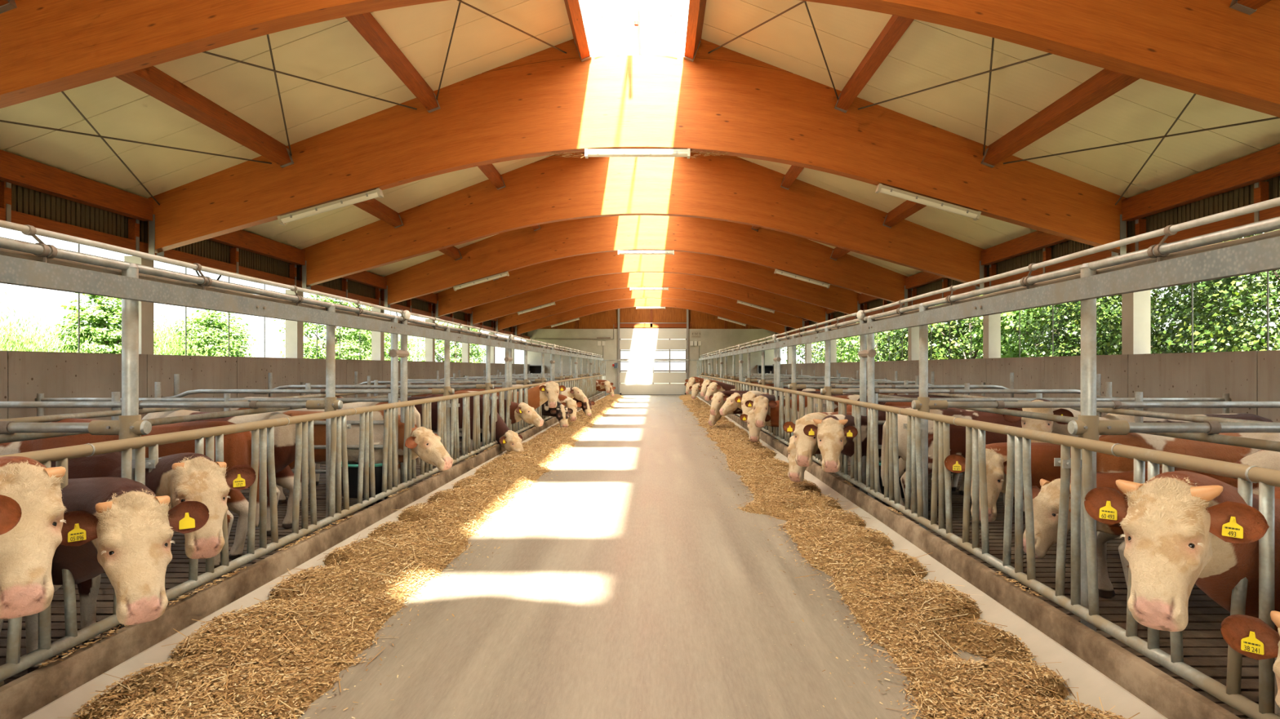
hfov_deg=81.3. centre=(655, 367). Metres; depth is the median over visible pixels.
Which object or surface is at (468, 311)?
beam
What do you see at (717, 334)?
wall
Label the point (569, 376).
rail
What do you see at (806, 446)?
cow
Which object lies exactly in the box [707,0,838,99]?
brace
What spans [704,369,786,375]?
rail
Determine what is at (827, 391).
rail
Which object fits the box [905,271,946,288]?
beam
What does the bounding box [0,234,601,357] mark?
pipe
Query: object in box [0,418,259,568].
cow
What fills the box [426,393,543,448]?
cow
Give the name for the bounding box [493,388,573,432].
cow
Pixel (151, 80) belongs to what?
roof purlin
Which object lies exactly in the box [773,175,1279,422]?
wall
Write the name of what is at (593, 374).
rail
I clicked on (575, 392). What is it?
cow
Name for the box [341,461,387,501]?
trough
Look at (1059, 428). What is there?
cow
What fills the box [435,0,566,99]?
brace
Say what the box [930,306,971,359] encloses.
window
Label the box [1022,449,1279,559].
cow
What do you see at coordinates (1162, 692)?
curb
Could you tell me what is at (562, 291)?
roof beam
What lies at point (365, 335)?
young tree
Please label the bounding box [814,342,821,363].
window
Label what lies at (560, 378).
rail
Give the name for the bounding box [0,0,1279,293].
ceiling
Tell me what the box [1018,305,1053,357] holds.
window
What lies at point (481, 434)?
trough
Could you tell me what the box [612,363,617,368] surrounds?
motor
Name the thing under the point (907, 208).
roof purlin
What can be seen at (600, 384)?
cow
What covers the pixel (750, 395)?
cow
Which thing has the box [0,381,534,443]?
rail
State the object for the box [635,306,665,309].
tube light
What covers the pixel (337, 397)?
cow
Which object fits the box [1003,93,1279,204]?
brace
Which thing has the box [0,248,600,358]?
pipe
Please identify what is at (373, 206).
roof purlin
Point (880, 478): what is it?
cow
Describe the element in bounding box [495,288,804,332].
roof beam
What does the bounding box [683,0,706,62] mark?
ridge purlin
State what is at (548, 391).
cow
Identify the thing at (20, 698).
curb
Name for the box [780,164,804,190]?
purlin
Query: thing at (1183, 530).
cow
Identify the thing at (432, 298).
beam
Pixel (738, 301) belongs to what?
tube light
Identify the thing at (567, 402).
cow
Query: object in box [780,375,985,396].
gate
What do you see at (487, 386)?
rail
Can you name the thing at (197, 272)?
window
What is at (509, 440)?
cow
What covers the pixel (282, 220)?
tube light
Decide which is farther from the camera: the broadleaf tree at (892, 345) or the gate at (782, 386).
the broadleaf tree at (892, 345)
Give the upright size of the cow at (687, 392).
1.180 m
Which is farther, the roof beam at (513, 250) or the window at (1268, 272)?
the roof beam at (513, 250)
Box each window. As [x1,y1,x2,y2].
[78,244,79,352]
[185,267,265,357]
[316,294,359,359]
[390,311,397,360]
[578,0,687,55]
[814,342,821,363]
[848,335,858,362]
[876,328,902,361]
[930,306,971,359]
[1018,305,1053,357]
[1191,231,1269,352]
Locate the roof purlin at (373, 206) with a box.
[352,198,403,228]
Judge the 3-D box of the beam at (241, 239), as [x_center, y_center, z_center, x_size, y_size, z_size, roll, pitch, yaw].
[-7.700,-2.377,13.850,0.160,0.315,4.700,0,0,0]
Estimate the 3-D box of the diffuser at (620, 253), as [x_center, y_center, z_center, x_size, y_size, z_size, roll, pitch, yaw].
[-0.280,-3.243,21.170,1.560,0.055,0.124,0,0,0]
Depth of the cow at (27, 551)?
2.85 m
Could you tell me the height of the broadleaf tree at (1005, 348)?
5.906 m
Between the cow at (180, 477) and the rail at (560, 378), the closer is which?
the cow at (180, 477)
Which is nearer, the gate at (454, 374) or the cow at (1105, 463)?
the cow at (1105, 463)
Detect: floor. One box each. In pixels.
[0,395,605,684]
[22,395,1167,718]
[734,414,1258,718]
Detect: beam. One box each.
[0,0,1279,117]
[0,149,153,221]
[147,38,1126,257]
[207,229,305,265]
[302,151,984,290]
[342,271,386,288]
[383,215,907,308]
[413,293,437,303]
[434,303,471,314]
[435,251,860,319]
[470,271,827,326]
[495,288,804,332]
[515,297,786,336]
[826,303,861,314]
[857,288,908,303]
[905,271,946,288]
[980,231,1069,265]
[1121,143,1279,221]
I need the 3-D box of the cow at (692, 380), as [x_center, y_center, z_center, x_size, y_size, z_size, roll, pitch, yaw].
[2.838,1.059,33.211,3.066,1.289,0.635,0,0,-2]
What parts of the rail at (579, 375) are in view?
rail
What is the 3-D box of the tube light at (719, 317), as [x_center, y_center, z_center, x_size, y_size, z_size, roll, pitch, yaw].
[4.150,-2.522,40.768,1.572,0.543,0.136,0,0,0]
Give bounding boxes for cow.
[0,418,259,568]
[0,456,66,619]
[0,477,208,687]
[0,494,22,535]
[51,451,256,645]
[142,409,301,536]
[230,395,344,410]
[274,400,421,487]
[275,409,453,504]
[398,388,484,433]
[407,395,524,457]
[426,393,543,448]
[453,381,565,439]
[493,387,582,427]
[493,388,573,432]
[511,384,587,421]
[515,384,594,417]
[564,378,613,393]
[589,385,615,399]
[684,377,738,391]
[684,379,738,394]
[688,382,758,399]
[699,379,773,396]
[704,382,786,400]
[707,387,787,430]
[708,388,803,432]
[719,391,820,416]
[734,391,846,445]
[739,395,859,442]
[745,393,853,427]
[782,408,964,495]
[786,404,938,486]
[802,388,898,395]
[803,410,971,504]
[857,394,951,404]
[879,466,904,497]
[880,407,1025,518]
[884,395,984,406]
[944,435,1107,556]
[1002,399,1272,538]
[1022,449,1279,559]
[1084,471,1279,716]
[1096,432,1279,599]
[1220,610,1279,707]
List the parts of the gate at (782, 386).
post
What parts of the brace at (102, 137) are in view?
brace rod, brace rod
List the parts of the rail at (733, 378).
rail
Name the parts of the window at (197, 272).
rod, rod, rod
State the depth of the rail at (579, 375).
31.65 m
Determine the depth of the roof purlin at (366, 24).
9.51 m
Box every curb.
[0,393,604,718]
[697,393,1240,718]
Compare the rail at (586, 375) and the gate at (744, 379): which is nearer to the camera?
the gate at (744, 379)
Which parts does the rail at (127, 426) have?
rail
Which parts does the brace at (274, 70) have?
brace rod, brace rod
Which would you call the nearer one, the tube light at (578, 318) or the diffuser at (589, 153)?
the diffuser at (589, 153)
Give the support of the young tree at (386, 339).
on the ground
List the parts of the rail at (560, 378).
rail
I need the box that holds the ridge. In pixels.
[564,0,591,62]
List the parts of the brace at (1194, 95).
brace rod, brace rod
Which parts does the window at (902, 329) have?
rod, rod, rod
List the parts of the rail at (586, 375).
rail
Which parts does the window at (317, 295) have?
rod, rod, rod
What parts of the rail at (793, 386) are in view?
rail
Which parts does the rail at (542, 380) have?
rail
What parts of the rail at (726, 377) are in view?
rail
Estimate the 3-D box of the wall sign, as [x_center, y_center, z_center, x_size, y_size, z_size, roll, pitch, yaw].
[2.475,-2.050,45.982,0.650,0.460,0.036,0,0,0]
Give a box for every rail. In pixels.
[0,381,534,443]
[0,383,471,422]
[0,391,342,420]
[0,414,151,439]
[160,373,454,479]
[253,373,493,397]
[354,371,530,398]
[385,376,546,385]
[436,370,564,380]
[458,370,573,384]
[484,369,584,383]
[497,369,590,382]
[514,369,596,375]
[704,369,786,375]
[710,369,802,382]
[714,369,814,377]
[723,370,838,379]
[730,370,857,385]
[745,371,904,385]
[758,371,933,389]
[783,383,1279,452]
[787,373,1027,398]
[819,383,1273,422]
[820,373,1119,417]
[911,391,1279,422]
[1067,414,1279,440]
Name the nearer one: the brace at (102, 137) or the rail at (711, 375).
the brace at (102, 137)
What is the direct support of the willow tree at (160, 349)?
on the ground
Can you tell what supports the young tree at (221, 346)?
on the ground
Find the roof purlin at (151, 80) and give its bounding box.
[115,66,293,167]
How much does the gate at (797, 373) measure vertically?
1.520 m
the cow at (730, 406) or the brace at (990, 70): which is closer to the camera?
the brace at (990, 70)
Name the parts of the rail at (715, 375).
rail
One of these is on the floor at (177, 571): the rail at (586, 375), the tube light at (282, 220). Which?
the rail at (586, 375)
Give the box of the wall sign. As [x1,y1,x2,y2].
[690,330,701,337]
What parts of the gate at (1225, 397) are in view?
post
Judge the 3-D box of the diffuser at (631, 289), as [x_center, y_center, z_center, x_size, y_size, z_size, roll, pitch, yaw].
[-0.280,-3.243,30.970,1.560,0.055,0.124,0,0,0]
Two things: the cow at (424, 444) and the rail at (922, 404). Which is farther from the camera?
the cow at (424, 444)
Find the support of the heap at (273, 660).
on the floor at (628, 590)
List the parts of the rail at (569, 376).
rail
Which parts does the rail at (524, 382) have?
rail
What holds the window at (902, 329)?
in the wall at (1246, 375)
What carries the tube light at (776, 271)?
attached to the roof beam at (513, 250)
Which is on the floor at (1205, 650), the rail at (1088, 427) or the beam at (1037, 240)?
the rail at (1088, 427)
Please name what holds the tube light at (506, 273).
attached to the roof beam at (513, 250)
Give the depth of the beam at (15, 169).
9.71 m
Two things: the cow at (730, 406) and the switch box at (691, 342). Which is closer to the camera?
the cow at (730, 406)
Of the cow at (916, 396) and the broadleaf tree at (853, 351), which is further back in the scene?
the broadleaf tree at (853, 351)
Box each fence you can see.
[0,374,602,682]
[699,374,1279,718]
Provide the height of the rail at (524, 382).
1.600 m
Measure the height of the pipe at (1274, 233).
0.060 m
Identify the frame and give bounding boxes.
[0,254,604,627]
[698,235,1279,631]
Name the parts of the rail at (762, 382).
rail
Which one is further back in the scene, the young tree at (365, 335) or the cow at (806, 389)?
the young tree at (365, 335)
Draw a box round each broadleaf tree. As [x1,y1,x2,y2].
[780,315,893,364]
[813,322,946,362]
[874,305,1002,361]
[880,294,1062,361]
[951,293,1158,358]
[1001,235,1279,357]
[1107,229,1279,355]
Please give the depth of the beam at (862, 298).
25.18 m
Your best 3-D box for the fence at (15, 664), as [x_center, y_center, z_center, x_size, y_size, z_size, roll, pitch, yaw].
[-3.010,0.922,18.600,0.071,1.038,46.000,0,0,0]
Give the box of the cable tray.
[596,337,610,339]
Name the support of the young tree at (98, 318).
on the ground
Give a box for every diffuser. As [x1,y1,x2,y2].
[587,151,687,156]
[618,252,672,254]
[631,288,667,289]
[636,307,664,308]
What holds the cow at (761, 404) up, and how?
on the floor at (1205, 650)
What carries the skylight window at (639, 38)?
attached to the ceiling
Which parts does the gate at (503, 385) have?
post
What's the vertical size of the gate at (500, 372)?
1.520 m
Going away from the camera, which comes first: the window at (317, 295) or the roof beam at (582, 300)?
the window at (317, 295)
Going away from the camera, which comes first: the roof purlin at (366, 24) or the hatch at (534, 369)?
the roof purlin at (366, 24)
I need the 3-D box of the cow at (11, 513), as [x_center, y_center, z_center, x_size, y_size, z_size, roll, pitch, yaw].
[-3.621,1.031,2.593,2.607,1.344,0.657,0,0,5]
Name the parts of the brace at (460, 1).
brace rod, brace rod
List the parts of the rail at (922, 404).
rail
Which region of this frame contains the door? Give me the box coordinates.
[617,308,688,395]
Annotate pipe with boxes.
[0,219,602,355]
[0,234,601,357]
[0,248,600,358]
[603,360,698,360]
[700,196,1279,355]
[700,216,1279,357]
[703,229,1279,357]
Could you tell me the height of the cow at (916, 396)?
1.272 m
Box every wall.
[0,180,529,420]
[525,306,775,395]
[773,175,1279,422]
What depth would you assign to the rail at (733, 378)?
24.86 m
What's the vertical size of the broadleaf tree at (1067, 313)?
6.960 m
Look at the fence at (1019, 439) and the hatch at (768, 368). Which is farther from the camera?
the hatch at (768, 368)
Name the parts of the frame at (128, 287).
post, post, post, post, post, post, post, post, post, post, post, post, post, post, post, post, post, post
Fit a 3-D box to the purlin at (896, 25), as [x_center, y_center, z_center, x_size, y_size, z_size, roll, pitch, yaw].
[2.837,-4.024,8.950,0.266,0.327,4.700,0,0,0]
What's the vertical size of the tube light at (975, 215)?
0.543 m
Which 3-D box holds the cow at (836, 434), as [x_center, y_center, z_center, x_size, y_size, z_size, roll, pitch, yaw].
[3.028,1.115,9.296,2.664,1.184,0.857,0,0,-17]
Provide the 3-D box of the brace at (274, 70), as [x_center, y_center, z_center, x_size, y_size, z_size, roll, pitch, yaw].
[-4.580,-3.571,8.950,1.920,0.745,4.708,0,0,0]
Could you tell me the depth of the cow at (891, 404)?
11.13 m
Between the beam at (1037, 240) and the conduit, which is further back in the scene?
the conduit
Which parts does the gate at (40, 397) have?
post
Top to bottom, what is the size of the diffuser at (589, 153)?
0.055 m
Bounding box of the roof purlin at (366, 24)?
[345,12,440,112]
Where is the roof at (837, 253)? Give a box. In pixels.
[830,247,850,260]
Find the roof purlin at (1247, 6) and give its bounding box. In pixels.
[1229,0,1271,14]
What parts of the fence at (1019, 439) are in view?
rail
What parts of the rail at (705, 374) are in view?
rail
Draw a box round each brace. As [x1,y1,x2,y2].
[0,91,271,204]
[203,34,417,155]
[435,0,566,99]
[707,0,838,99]
[857,37,1051,155]
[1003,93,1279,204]
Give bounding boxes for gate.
[35,382,391,473]
[300,375,505,399]
[407,373,550,389]
[463,372,574,385]
[723,372,833,385]
[742,373,886,390]
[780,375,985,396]
[874,382,1231,473]
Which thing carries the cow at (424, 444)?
on the floor at (177, 571)
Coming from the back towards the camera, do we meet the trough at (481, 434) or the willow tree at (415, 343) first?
the willow tree at (415, 343)
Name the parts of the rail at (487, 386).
rail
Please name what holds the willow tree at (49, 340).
on the ground
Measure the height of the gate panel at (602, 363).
2.100 m
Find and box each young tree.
[49,293,159,353]
[160,308,259,356]
[273,293,390,359]
[337,327,421,361]
[416,320,497,363]
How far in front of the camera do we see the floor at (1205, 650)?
5.30 m
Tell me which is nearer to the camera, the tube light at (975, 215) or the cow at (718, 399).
the tube light at (975, 215)
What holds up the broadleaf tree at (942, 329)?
on the ground
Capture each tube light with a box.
[276,187,383,225]
[453,271,509,290]
[517,302,555,315]
[551,317,579,327]
[584,148,689,158]
[617,249,674,254]
[630,287,668,290]
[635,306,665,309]
[717,316,746,326]
[737,300,774,313]
[773,268,830,288]
[875,183,981,220]
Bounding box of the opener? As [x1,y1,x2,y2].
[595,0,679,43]
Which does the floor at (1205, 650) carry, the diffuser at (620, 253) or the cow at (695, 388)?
the cow at (695, 388)
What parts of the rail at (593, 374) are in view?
rail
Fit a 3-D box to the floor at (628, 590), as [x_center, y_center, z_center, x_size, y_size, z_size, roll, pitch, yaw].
[-0.280,1.718,17.700,5.500,0.205,56.600,0,0,0]
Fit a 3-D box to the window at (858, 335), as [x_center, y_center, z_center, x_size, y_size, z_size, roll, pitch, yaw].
[7.430,-0.990,28.648,0.017,1.620,2.568,0,0,0]
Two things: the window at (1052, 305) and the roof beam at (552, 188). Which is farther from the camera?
the roof beam at (552, 188)
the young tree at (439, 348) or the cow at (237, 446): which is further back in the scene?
the young tree at (439, 348)
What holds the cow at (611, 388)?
on the floor at (177, 571)
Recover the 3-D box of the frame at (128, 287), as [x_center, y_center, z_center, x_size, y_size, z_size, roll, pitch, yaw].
[-3.095,0.537,19.605,0.230,2.325,47.811,0,0,0]
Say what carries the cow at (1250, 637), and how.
on the floor at (1205, 650)
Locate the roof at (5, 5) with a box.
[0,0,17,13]
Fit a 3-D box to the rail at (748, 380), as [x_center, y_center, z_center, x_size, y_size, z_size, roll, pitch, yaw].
[4.748,0.900,20.867,4.506,1.600,0.167,0,0,0]
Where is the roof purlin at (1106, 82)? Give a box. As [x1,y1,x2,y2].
[981,68,1139,168]
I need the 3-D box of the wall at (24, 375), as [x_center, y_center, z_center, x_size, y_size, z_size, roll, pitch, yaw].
[-7.904,-0.410,20.718,0.272,4.220,50.637,0,0,0]
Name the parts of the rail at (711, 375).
rail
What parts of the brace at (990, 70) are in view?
brace rod, brace rod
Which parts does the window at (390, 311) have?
rod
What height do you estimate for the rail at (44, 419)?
0.053 m
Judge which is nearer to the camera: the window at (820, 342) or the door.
the window at (820, 342)
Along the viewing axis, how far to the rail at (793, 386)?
14.02 m
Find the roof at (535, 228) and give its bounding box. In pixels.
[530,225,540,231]
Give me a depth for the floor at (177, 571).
6.26 m
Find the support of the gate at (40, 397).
on the floor at (177, 571)
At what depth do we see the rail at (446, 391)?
11.25 m
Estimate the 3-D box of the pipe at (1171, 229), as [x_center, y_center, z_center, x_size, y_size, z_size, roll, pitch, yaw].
[2.570,-0.660,19.650,0.094,0.120,47.500,0,0,0]
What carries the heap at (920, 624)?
on the floor at (628, 590)
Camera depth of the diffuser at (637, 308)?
40.72 m
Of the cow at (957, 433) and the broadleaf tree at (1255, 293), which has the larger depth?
the broadleaf tree at (1255, 293)
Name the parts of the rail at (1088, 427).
rail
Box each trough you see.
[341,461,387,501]
[480,433,482,441]
[879,461,905,506]
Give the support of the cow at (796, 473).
on the floor at (1205, 650)
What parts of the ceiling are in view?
roof panel, roof panel, roof panel, roof panel, roof panel, roof panel, roof panel, roof panel, roof panel, roof panel, roof panel, roof panel, roof panel, roof panel, roof panel, roof panel, roof panel, roof panel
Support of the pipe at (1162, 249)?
attached to the frame at (1261, 255)
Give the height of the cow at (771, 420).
1.177 m
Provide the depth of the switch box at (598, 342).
45.90 m
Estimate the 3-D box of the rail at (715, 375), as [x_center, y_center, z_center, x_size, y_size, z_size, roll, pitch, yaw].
[4.748,0.900,31.707,4.506,1.600,0.167,0,0,0]
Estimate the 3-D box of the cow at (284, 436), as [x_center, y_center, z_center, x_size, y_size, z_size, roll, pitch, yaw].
[-4.935,1.070,7.854,2.631,1.272,0.689,0,0,7]
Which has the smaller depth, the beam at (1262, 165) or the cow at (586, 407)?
the beam at (1262, 165)
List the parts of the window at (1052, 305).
rod, rod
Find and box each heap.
[38,394,624,718]
[678,394,1140,718]
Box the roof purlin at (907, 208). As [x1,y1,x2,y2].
[882,200,926,227]
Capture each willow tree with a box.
[0,290,62,351]
[0,310,114,353]
[81,309,219,355]
[153,309,260,357]
[361,311,425,361]
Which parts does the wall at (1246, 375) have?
wall panel, wall panel, wall panel, wall panel, wall panel, wall panel, wall panel, wall panel, wall panel, wall panel, wall panel, wall panel, wall plate, wall panel, wall panel, wall panel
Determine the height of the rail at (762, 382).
1.600 m
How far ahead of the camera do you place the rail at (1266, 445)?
4.66 m
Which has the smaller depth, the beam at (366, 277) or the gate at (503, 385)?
the gate at (503, 385)
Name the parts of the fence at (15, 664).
rail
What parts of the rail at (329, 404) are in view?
rail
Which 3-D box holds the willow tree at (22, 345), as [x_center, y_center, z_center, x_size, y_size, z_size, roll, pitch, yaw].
[-20.101,-0.331,21.559,4.984,4.318,4.693,0,0,-14]
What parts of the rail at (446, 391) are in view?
rail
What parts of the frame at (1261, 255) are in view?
post, post, post, post, post, post, post, post, post, post, post, post, post, post, post, post, post, post, post, post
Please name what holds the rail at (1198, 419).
attached to the rail at (1088, 427)
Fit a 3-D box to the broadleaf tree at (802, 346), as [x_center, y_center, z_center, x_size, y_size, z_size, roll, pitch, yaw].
[13.226,-2.454,53.903,10.694,8.555,10.077,0,0,-43]
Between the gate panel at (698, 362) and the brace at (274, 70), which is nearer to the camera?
the brace at (274, 70)
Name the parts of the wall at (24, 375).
wall panel, wall panel, wall panel, wall plate, wall panel, wall panel, wall panel, wall panel, wall panel, wall panel, wall panel, wall panel, wall panel, wall panel, wall panel, wall panel, wall panel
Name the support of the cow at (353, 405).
on the floor at (177, 571)
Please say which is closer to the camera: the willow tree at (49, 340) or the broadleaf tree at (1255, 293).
the broadleaf tree at (1255, 293)
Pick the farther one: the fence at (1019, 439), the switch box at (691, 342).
the switch box at (691, 342)
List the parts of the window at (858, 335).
rod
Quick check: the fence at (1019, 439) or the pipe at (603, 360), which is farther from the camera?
the pipe at (603, 360)
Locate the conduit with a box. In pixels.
[533,324,613,339]
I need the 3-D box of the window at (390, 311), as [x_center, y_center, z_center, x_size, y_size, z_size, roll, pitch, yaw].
[-7.906,-0.990,23.711,0.185,1.620,2.642,0,0,0]
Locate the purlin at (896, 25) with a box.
[834,14,914,112]
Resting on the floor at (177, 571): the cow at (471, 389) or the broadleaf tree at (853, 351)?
the cow at (471, 389)
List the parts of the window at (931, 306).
rod, rod, rod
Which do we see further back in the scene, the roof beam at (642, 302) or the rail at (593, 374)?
the roof beam at (642, 302)
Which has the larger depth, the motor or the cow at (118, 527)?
the motor
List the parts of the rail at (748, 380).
rail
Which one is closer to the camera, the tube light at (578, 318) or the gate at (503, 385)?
the gate at (503, 385)
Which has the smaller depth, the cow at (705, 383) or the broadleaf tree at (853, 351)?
the cow at (705, 383)
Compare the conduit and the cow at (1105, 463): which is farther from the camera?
the conduit
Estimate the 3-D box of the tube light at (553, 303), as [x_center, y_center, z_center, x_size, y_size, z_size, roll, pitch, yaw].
[-4.960,-2.452,30.968,1.572,0.543,0.136,0,0,0]
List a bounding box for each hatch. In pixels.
[528,364,541,373]
[756,364,773,373]
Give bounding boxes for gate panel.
[600,360,605,395]
[696,360,701,393]
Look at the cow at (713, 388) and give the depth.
22.99 m
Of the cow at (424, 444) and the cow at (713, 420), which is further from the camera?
the cow at (713, 420)
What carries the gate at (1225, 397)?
on the floor at (1205, 650)
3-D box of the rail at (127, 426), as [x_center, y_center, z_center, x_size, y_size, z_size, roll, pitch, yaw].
[-5.308,0.900,4.508,4.506,1.600,0.167,0,0,0]
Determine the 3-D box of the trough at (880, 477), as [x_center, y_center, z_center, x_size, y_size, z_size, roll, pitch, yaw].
[3.042,1.434,9.180,0.665,0.532,0.478,0,0,0]
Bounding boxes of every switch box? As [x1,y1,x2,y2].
[597,341,604,345]
[689,341,701,357]
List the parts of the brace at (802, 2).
brace rod, brace rod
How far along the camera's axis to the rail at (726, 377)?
27.62 m
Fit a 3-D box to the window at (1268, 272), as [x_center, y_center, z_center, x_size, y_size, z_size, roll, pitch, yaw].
[7.430,-0.990,9.048,0.017,1.620,2.568,0,0,0]
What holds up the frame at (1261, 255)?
on the floor at (1205, 650)
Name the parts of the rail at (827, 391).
rail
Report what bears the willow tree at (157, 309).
on the ground
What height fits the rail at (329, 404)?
1.600 m
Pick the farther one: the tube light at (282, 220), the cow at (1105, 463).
the tube light at (282, 220)
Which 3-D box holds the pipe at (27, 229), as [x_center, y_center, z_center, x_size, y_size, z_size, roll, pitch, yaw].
[-3.130,-0.660,19.650,0.094,0.120,47.500,0,0,0]
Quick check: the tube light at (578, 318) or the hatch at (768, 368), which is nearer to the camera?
the tube light at (578, 318)
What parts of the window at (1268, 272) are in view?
rod, rod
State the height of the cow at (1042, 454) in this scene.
1.186 m
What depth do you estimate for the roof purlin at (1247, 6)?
6.33 m

